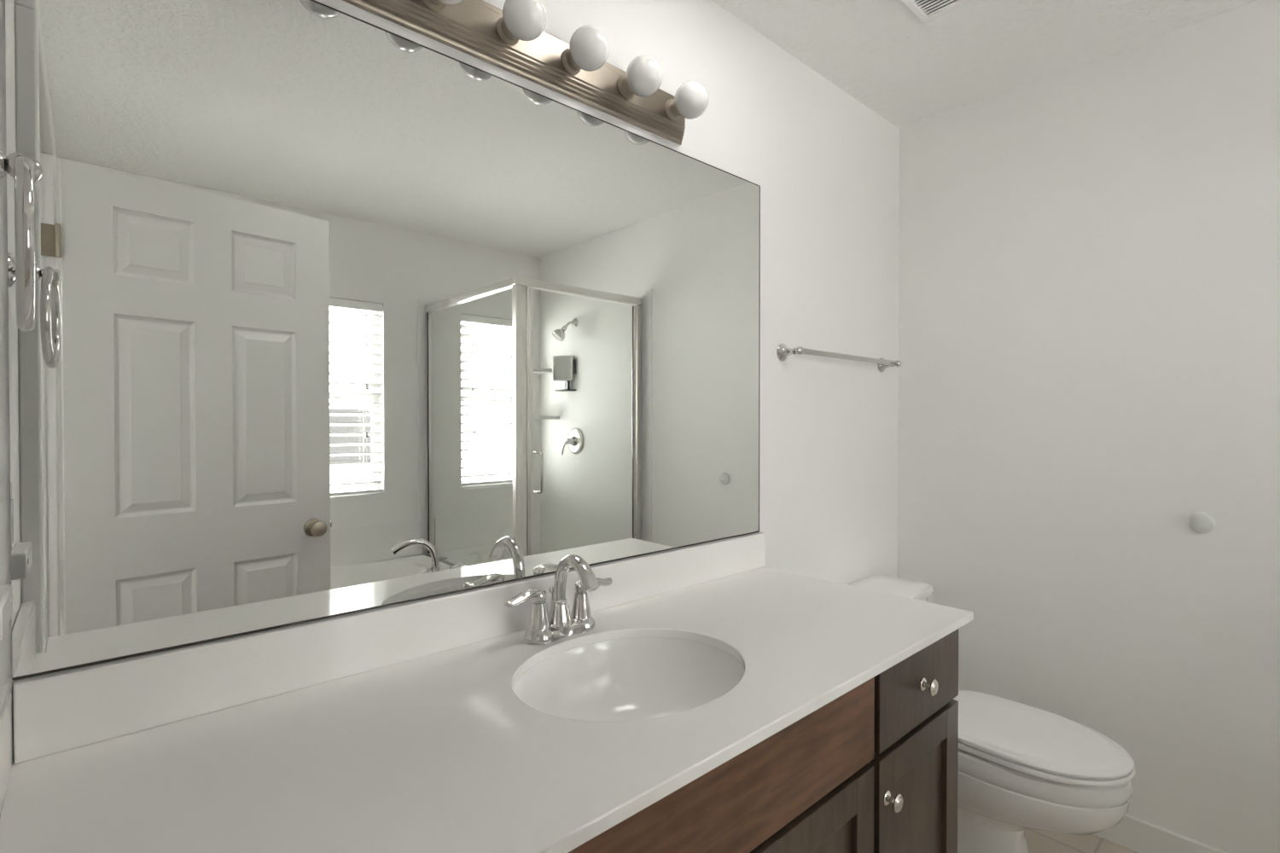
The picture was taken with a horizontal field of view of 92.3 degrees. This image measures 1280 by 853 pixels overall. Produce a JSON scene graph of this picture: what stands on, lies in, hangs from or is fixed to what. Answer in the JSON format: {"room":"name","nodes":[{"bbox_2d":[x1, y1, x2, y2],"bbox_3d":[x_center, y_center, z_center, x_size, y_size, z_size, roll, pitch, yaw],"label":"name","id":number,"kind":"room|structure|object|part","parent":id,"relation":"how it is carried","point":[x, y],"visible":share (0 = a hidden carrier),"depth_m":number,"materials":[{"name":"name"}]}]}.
{"room":"bathroom","nodes":[
{"label":"bathroom","id":0,"kind":"room"},
{"bbox_2d":[0,0,899,760],"bbox_3d":[0.059,0.069,1.622,2.670,2.430,0.115,-1,1,-42],"label":"wall","id":1,"kind":"structure","parent":0,"point":[824,165],"depth_m":1.93,"materials":[{"name":"white paint"}]},
{"bbox_2d":[5,0,760,680],"bbox_3d":[-0.222,-0.191,1.284,1.534,1.011,0.006,-1,1,-42],"label":"wall mirror","id":2,"kind":"object","parent":1,"relation":"attached to","point":[337,312],"visible":1,"depth_m":1.02,"materials":[{"name":"white mirror"}]},
{"bbox_2d":[13,532,765,763],"bbox_3d":[-0.213,0.367,1.290,1.545,0.100,0.019,-1,1,-42],"label":"backsplash","id":3,"kind":"structure","parent":1,"relation":"attached to","point":[56,712],"depth_m":0.98,"materials":[{"name":"white stone"}]},
{"bbox_2d":[342,0,708,145],"bbox_3d":[-0.179,-0.773,1.228,0.884,0.110,0.138,-1,1,-42],"label":"vanity light","id":4,"kind":"object","parent":1,"relation":"attached to","point":[513,39],"visible":1,"depth_m":1.24,"materials":[{"name":"silver metal"}]},
{"bbox_2d":[422,0,445,11],"bbox_3d":[-0.360,-0.772,1.087,0.050,0.050,0.038,-1,1,-42],"label":"socket","id":5,"kind":"object","parent":4,"relation":"attached to","point":[427,5],"depth_m":1.09,"materials":[{"name":"beige metal"}]},
{"bbox_3d":[-0.329,-0.771,1.052,0.081,0.081,0.078,-1,1,-42],"label":"globe bulb","id":6,"kind":"part","parent":4,"relation":"part of","materials":[{"name":"white glass"}]},
{"bbox_2d":[495,17,518,45],"bbox_3d":[-0.247,-0.773,1.189,0.050,0.050,0.038,-1,1,-42],"label":"socket","id":7,"kind":"object","parent":4,"relation":"attached to","point":[504,36],"depth_m":1.19,"materials":[{"name":"beige metal"}]},
{"bbox_3d":[-0.216,-0.772,1.154,0.081,0.081,0.078,-1,1,-42],"label":"globe bulb","id":8,"kind":"part","parent":4,"relation":"part of","materials":[{"name":"white glass"}]},
{"bbox_2d":[561,48,581,74],"bbox_3d":[-0.134,-0.774,1.290,0.050,0.050,0.038,-1,1,-42],"label":"socket","id":9,"kind":"object","parent":4,"relation":"attached to","point":[569,65],"depth_m":1.29,"materials":[{"name":"beige metal"}]},
{"bbox_3d":[-0.103,-0.774,1.256,0.081,0.081,0.078,-1,1,-42],"label":"globe bulb","id":10,"kind":"part","parent":4,"relation":"part of","materials":[{"name":"white glass"}]},
{"bbox_2d":[616,75,634,98],"bbox_3d":[-0.021,-0.775,1.392,0.050,0.050,0.038,-1,1,-42],"label":"socket","id":11,"kind":"object","parent":4,"relation":"attached to","point":[625,90],"depth_m":1.39,"materials":[{"name":"beige metal"}]},
{"bbox_3d":[0.010,-0.775,1.357,0.081,0.081,0.078,-1,1,-42],"label":"globe bulb","id":12,"kind":"part","parent":4,"relation":"part of","materials":[{"name":"white glass"}]},
{"bbox_2d":[665,98,680,121],"bbox_3d":[0.092,-0.776,1.494,0.050,0.050,0.038,-1,1,-42],"label":"socket","id":13,"kind":"object","parent":4,"relation":"attached to","point":[672,111],"depth_m":1.49,"materials":[{"name":"beige metal"}]},
{"bbox_3d":[0.123,-0.776,1.459,0.081,0.081,0.078,-1,1,-42],"label":"globe bulb","id":14,"kind":"part","parent":4,"relation":"part of","materials":[{"name":"white glass"}]},
{"bbox_2d":[776,343,901,372],"bbox_3d":[0.693,-0.228,2.060,0.684,0.054,0.076,-1,1,-42],"label":"towel bar","id":15,"kind":"object","parent":1,"relation":"attached to","point":[782,352],"visible":1,"depth_m":1.94,"materials":[{"name":"silver metal"}]},
{"bbox_3d":[0.459,-0.226,1.850,0.054,0.054,0.076,-1,1,-42],"label":"post","id":16,"kind":"part","parent":15,"relation":"part of","materials":[{"name":"silver metal"}]},
{"bbox_3d":[0.927,-0.231,2.271,0.054,0.054,0.076,-1,1,-42],"label":"post","id":17,"kind":"part","parent":15,"relation":"part of","materials":[{"name":"silver metal"}]},
{"bbox_2d":[711,0,1257,128],"bbox_3d":[0.952,-1.185,0.617,2.670,0.100,2.783,-1,1,-42],"label":"ceiling","id":18,"kind":"structure","parent":0,"point":[907,70],"depth_m":1.81,"materials":[{"name":"white paint"}]},
{"bbox_2d":[901,0,973,23],"bbox_3d":[0.791,-1.139,1.548,0.260,0.013,0.260,-1,1,-42],"label":"ceiling vent","id":19,"kind":"object","parent":18,"relation":"in","point":[933,8],"visible":1,"depth_m":1.66,"materials":[{"name":"white plastic"}]},
{"bbox_2d":[1025,828,1137,852],"bbox_3d":[0.952,1.345,0.644,2.670,0.100,2.783,-1,1,-42],"label":"floor","id":20,"kind":"structure","parent":0,"point":[1038,841],"depth_m":1.89,"materials":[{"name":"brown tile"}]},
{"bbox_2d":[568,629,958,852],"bbox_3d":[-0.021,0.865,1.078,1.509,0.852,0.591,-1,1,-42],"label":"vanity cabinet","id":21,"kind":"object","parent":20,"relation":"on","point":[873,769],"visible":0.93,"depth_m":1.05,"materials":[{"name":"brown wood"}]},
{"bbox_2d":[0,532,973,852],"bbox_3d":[-0.030,0.379,1.072,1.568,0.120,0.588,-1,1,-42],"label":"countertop","id":22,"kind":"structure","parent":21,"relation":"on","point":[404,728],"depth_m":0.85,"materials":[{"name":"white stone"}]},
{"bbox_2d":[503,554,612,645],"bbox_3d":[-0.157,0.334,1.233,0.202,0.168,0.177,0,1,-1],"label":"sink faucet","id":23,"kind":"object","parent":22,"relation":"on","point":[542,629],"visible":1,"depth_m":1.21,"materials":[{"name":"silver metal"}]},
{"bbox_3d":[-0.220,0.328,1.177,0.091,0.024,0.031,-1,1,-42],"label":"lever","id":24,"kind":"part","parent":23,"relation":"part of","materials":[{"name":"silver metal"}]},
{"bbox_3d":[-0.197,0.367,1.201,0.059,0.094,0.059,-1,1,-42],"label":"handle","id":25,"kind":"part","parent":23,"relation":"part of","materials":[{"name":"silver metal"}]},
{"bbox_3d":[-0.180,0.370,1.258,0.014,0.087,0.014,-1,1,-42],"label":"pop rod","id":26,"kind":"part","parent":23,"relation":"part of","materials":[{"name":"silver metal"}]},
{"bbox_3d":[-0.159,0.408,1.236,0.160,0.019,0.053,-1,1,-42],"label":"plate","id":27,"kind":"part","parent":23,"relation":"part of","materials":[{"name":"silver metal"}]},
{"bbox_3d":[-0.162,0.381,1.238,0.052,0.066,0.052,-1,1,-42],"label":"spout","id":28,"kind":"part","parent":23,"relation":"part of","materials":[{"name":"silver metal"}]},
{"bbox_3d":[-0.121,0.366,1.269,0.059,0.094,0.059,-1,1,-42],"label":"handle","id":29,"kind":"part","parent":23,"relation":"part of","materials":[{"name":"silver metal"}]},
{"bbox_3d":[-0.096,0.326,1.289,0.091,0.024,0.031,-1,1,-42],"label":"lever","id":30,"kind":"part","parent":23,"relation":"part of","materials":[{"name":"silver metal"}]},
{"bbox_2d":[513,637,744,721],"bbox_3d":[-0.012,0.543,1.075,0.480,0.208,0.403,-1,1,-42],"label":"sink","id":31,"kind":"object","parent":22,"relation":"in","point":[638,678],"visible":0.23,"depth_m":1.22,"materials":[{"name":"white ceramic"}]},
{"bbox_3d":[0.287,0.898,1.010,0.361,0.556,0.019,-1,1,-42],"label":"door","id":32,"kind":"part","parent":21,"relation":"part of","materials":[{"name":"brown wood"}]},
{"bbox_3d":[0.472,0.697,1.141,0.033,0.033,0.029,-1,1,-42],"label":"knob","id":33,"kind":"part","parent":21,"relation":"part of","materials":[{"name":"silver metal"}]},
{"bbox_3d":[0.572,0.895,1.266,0.367,0.556,0.019,-1,1,-42],"label":"door","id":34,"kind":"part","parent":21,"relation":"part of","materials":[{"name":"brown wood"}]},
{"bbox_3d":[0.572,0.523,1.262,0.367,0.164,0.019,-1,1,-42],"label":"drawer","id":35,"kind":"part","parent":21,"relation":"part of","materials":[{"name":"brown wood"}]},
{"bbox_3d":[0.586,0.526,1.243,0.033,0.033,0.029,-1,1,-42],"label":"knob","id":36,"kind":"part","parent":21,"relation":"part of","materials":[{"name":"silver metal"}]},
{"bbox_2d":[847,575,1135,852],"bbox_3d":[0.973,0.911,1.829,0.448,0.743,0.786,-1,1,-42],"label":"toilet","id":37,"kind":"object","parent":20,"relation":"on","point":[1021,767],"visible":0.38,"depth_m":1.62,"materials":[{"name":"white ceramic"}]},
{"bbox_3d":[0.785,0.555,2.034,0.448,0.036,0.222,-1,1,-42],"label":"tank lid","id":38,"kind":"part","parent":37,"relation":"part of","materials":[{"name":"white ceramic"}]},
{"bbox_3d":[1.071,0.851,1.719,0.364,0.022,0.487,-1,1,-42],"label":"lid","id":39,"kind":"part","parent":37,"relation":"part of","materials":[{"name":"white plastic"}]},
{"bbox_3d":[1.000,1.084,1.802,0.370,0.396,0.702,-1,1,-42],"label":"bowl","id":40,"kind":"part","parent":37,"relation":"part of","materials":[{"name":"white ceramic"}]},
{"bbox_3d":[1.074,0.874,1.716,0.370,0.020,0.485,-1,1,-42],"label":"seat","id":41,"kind":"part","parent":37,"relation":"part of","materials":[{"name":"white plastic"}]},
{"bbox_2d":[896,0,1279,852],"bbox_3d":[1.940,0.071,1.442,0.115,2.430,2.668,-1,1,-42],"label":"wall","id":42,"kind":"structure","parent":0,"point":[1089,354],"depth_m":1.88,"materials":[{"name":"white paint"}]},
{"bbox_2d":[1093,814,1227,852],"bbox_3d":[1.468,1.232,1.883,0.013,0.100,1.400,-1,1,-42],"label":"baseboard","id":43,"kind":"structure","parent":42,"relation":"attached to","point":[1135,834],"depth_m":1.83,"materials":[{"name":"white paint"}]},
{"bbox_2d":[1187,512,1215,532],"bbox_3d":[1.585,0.271,1.736,0.022,0.058,0.058,-1,1,-42],"label":"bumper cover","id":44,"kind":"object","parent":42,"relation":"attached to","point":[1198,521],"visible":1,"depth_m":1.73,"materials":[{"name":"white plastic"}]},
{"bbox_3d":[0.040,0.090,-0.267,0.115,2.430,2.668,-1,1,-42],"label":"wall","id":45,"kind":"structure","parent":0,"visible":0},
{"bbox_2d":[0,151,43,331],"bbox_3d":[-0.592,-0.179,0.566,0.062,0.179,0.160,-1,1,-42],"label":"towel ring","id":46,"kind":"object","parent":45,"relation":"attached to","point":[26,171],"visible":1,"depth_m":0.53,"materials":[{"name":"silver metal"}]},
{"bbox_3d":[-0.687,0.145,0.634,0.008,0.116,0.116,-1,1,-42],"label":"wall outlet","id":47,"kind":"object","parent":45,"relation":"attached to","visible":0},
{"bbox_2d":[0,584,13,641],"bbox_3d":[-0.681,0.197,0.650,0.020,0.036,0.115,-1,1,-42],"label":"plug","id":48,"kind":"object","parent":47,"relation":"attached to","point":[6,591],"visible":1,"depth_m":0.65,"materials":[{"name":"white plastic"}]}
]}

